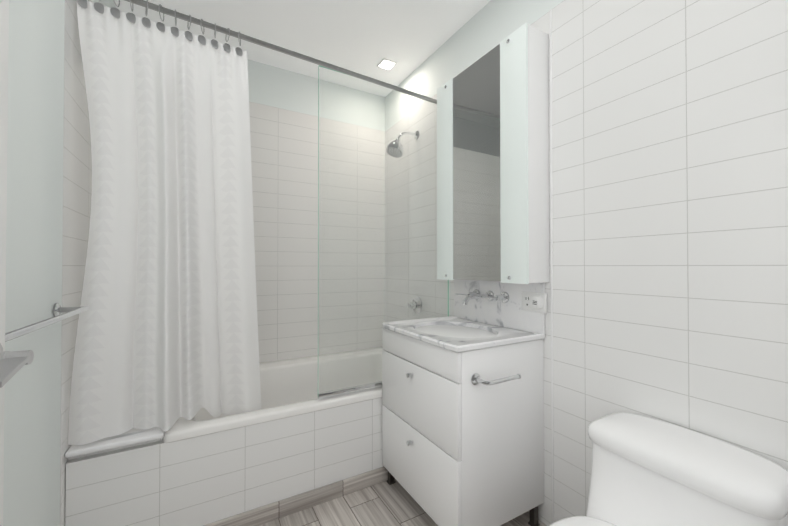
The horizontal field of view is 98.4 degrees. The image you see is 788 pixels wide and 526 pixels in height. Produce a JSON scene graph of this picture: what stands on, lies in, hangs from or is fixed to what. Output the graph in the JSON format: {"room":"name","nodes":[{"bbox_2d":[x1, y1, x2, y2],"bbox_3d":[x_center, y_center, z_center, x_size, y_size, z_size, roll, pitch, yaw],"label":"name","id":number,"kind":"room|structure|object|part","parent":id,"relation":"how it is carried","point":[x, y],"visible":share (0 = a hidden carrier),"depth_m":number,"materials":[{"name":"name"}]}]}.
{"room":"bathroom","nodes":[
{"label":"bathroom","id":0,"kind":"room"},
{"bbox_2d":[3,0,115,525],"bbox_3d":[-0.909,-0.137,0.624,0.100,2.690,3.480,0,-1,-30],"label":"wall","id":1,"kind":"structure","parent":0,"point":[49,174],"depth_m":1.08,"materials":[{"name":"paint"}]},
{"bbox_2d":[0,0,8,525],"bbox_3d":[-0.547,0.150,0.253,0.040,2.092,0.800,0,-1,-27],"label":"door","id":2,"kind":"structure","parent":1,"relation":"in","point":[4,25],"depth_m":0.61,"materials":[{"name":"white wood"}]},
{"bbox_2d":[0,343,33,387],"bbox_3d":[-0.624,0.161,0.533,0.071,0.070,0.168,0,-1,-30],"label":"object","id":3,"kind":"structure","parent":2,"relation":"attached to","point":[12,363],"depth_m":0.55,"materials":[{"name":"metal"}]},
{"bbox_2d":[5,303,89,341],"bbox_3d":[-0.974,0.159,0.924,0.084,0.048,0.652,0,-1,-30],"label":"towel bar","id":4,"kind":"object","parent":1,"relation":"attached to","point":[58,309],"visible":0.98,"depth_m":0.93,"materials":[{"name":"silver metal"}]},
{"bbox_2d":[68,0,436,444],"bbox_3d":[-0.458,-0.172,1.789,1.831,1.843,0.241,0,-1,-30],"label":"shower curtain","id":5,"kind":"object","parent":1,"relation":"attached to","point":[167,335],"visible":1,"depth_m":1.42,"materials":[{"name":"white fabric"}]},
{"bbox_3d":[-0.431,-1.048,1.752,1.831,0.092,0.032,0,-1,-30],"label":"rod","id":6,"kind":"part","parent":5,"relation":"part of","materials":[{"name":"silver metal"}]},
{"bbox_2d":[115,0,489,96],"bbox_3d":[-0.068,-1.517,1.114,2.035,0.080,3.480,0,-1,-30],"label":"ceiling","id":7,"kind":"structure","parent":0,"point":[366,37],"depth_m":2.13,"materials":[{"name":"paint"}]},
{"bbox_2d":[377,58,396,70],"bbox_3d":[-0.052,-1.459,2.502,0.110,0.010,0.110,0,-1,-30],"label":"recessed light","id":8,"kind":"object","parent":7,"relation":"in","point":[386,64],"visible":1,"depth_m":2.49,"materials":[{"name":"white plastic"}]},
{"bbox_2d":[248,59,384,362],"bbox_3d":[-0.901,-0.117,2.571,1.835,2.690,0.100,0,-1,-30],"label":"wall","id":9,"kind":"structure","parent":0,"point":[283,108],"depth_m":2.67,"materials":[{"name":"tile"}]},
{"bbox_2d":[259,479,546,525],"bbox_3d":[-0.068,1.243,1.087,2.035,0.060,3.480,0,-1,-30],"label":"floor","id":10,"kind":"structure","parent":0,"point":[384,503],"depth_m":1.66,"materials":[{"name":"stone"}]},
{"bbox_2d":[65,65,448,525],"bbox_3d":[-0.641,0.092,2.112,1.832,2.262,0.944,0,-1,-30],"label":"tub","id":11,"kind":"object","parent":10,"relation":"on","point":[308,434],"visible":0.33,"depth_m":1.60,"materials":[{"name":"white ceramic"}]},
{"bbox_3d":[-0.022,-0.169,2.000,0.862,1.743,0.010,0,-1,-30],"label":"shower glass","id":12,"kind":"part","parent":11,"relation":"part of","materials":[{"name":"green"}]},
{"bbox_2d":[382,279,544,525],"bbox_3d":[0.324,0.657,1.708,0.544,1.124,0.728,0,-1,-30],"label":"bathroom vanity","id":13,"kind":"object","parent":10,"relation":"on","point":[463,416],"visible":0.98,"depth_m":1.51,"materials":[{"name":"white paint"}]},
{"bbox_2d":[382,316,544,352],"bbox_3d":[0.312,0.344,1.742,0.533,0.028,0.661,0,-1,-30],"label":"countertop","id":14,"kind":"structure","parent":13,"relation":"on","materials":[{"name":"stone"}]},
{"bbox_2d":[549,412,787,525],"bbox_3d":[0.647,0.876,0.915,0.740,0.671,0.471,0,-1,-30],"label":"toilet","id":15,"kind":"object","parent":10,"relation":"on","point":[647,471],"visible":1,"depth_m":0.99,"materials":[{"name":"white ceramic"}]},
{"bbox_2d":[385,0,787,525],"bbox_3d":[0.774,-0.127,1.578,0.100,2.690,3.480,0,-1,-30],"label":"wall","id":16,"kind":"structure","parent":0,"point":[670,195],"depth_m":1.23,"materials":[{"name":"tile"}]},
{"bbox_2d":[386,131,418,157],"bbox_3d":[0.065,-0.878,2.470,0.260,0.220,0.127,0,-1,-30],"label":"shower head","id":17,"kind":"object","parent":16,"relation":"attached to","point":[394,151],"depth_m":2.43},
{"bbox_2d":[407,296,421,313],"bbox_3d":[0.142,0.312,2.507,0.076,0.128,0.140,0,-1,-30],"label":"tub valve","id":18,"kind":"object","parent":16,"relation":"attached to","point":[417,299],"depth_m":2.50,"materials":[{"name":"silver metal"}]},
{"bbox_2d":[437,23,549,283],"bbox_3d":[0.486,-0.483,1.821,0.161,1.158,0.658,0,-1,-30],"label":"upper cabinet","id":19,"kind":"object","parent":16,"relation":"attached to","point":[493,164],"visible":1,"depth_m":1.65,"materials":[{"name":"white paint"}]},
{"bbox_2d":[453,44,500,280],"bbox_3d":[0.428,-0.484,1.792,0.008,1.148,0.355,0,-1,-30],"label":"mirror","id":20,"kind":"object","parent":19,"relation":"attached to","point":[477,89],"depth_m":1.77,"materials":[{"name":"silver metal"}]},
{"bbox_2d":[454,279,544,334],"bbox_3d":[0.542,0.217,1.864,0.014,0.241,0.643,0,-1,-30],"label":"backsplash","id":21,"kind":"structure","parent":16,"relation":"attached to","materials":[{"name":"stone"}]},
{"bbox_2d":[455,289,508,304],"bbox_3d":[0.444,0.186,1.827,0.194,0.072,0.274,0,-1,-30],"label":"tap","id":22,"kind":"object","parent":21,"relation":"attached to","point":[476,296],"depth_m":1.84,"materials":[{"name":"silver metal"}]},
{"bbox_2d":[522,291,546,312],"bbox_3d":[0.651,0.186,1.614,0.043,0.091,0.138,0,-1,-30],"label":"electrical outlet plate","id":23,"kind":"object","parent":21,"relation":"attached to","point":[534,301],"visible":1,"depth_m":1.59,"materials":[{"name":"white plastic"}]},
{"bbox_2d":[549,10,553,522],"bbox_3d":[0.724,0.024,1.561,0.005,2.388,0.010,0,-1,-30],"label":"trim","id":24,"kind":"structure","parent":16,"relation":"attached to","point":[551,273],"depth_m":1.56,"materials":[{"name":"white ceramic"}]}
]}

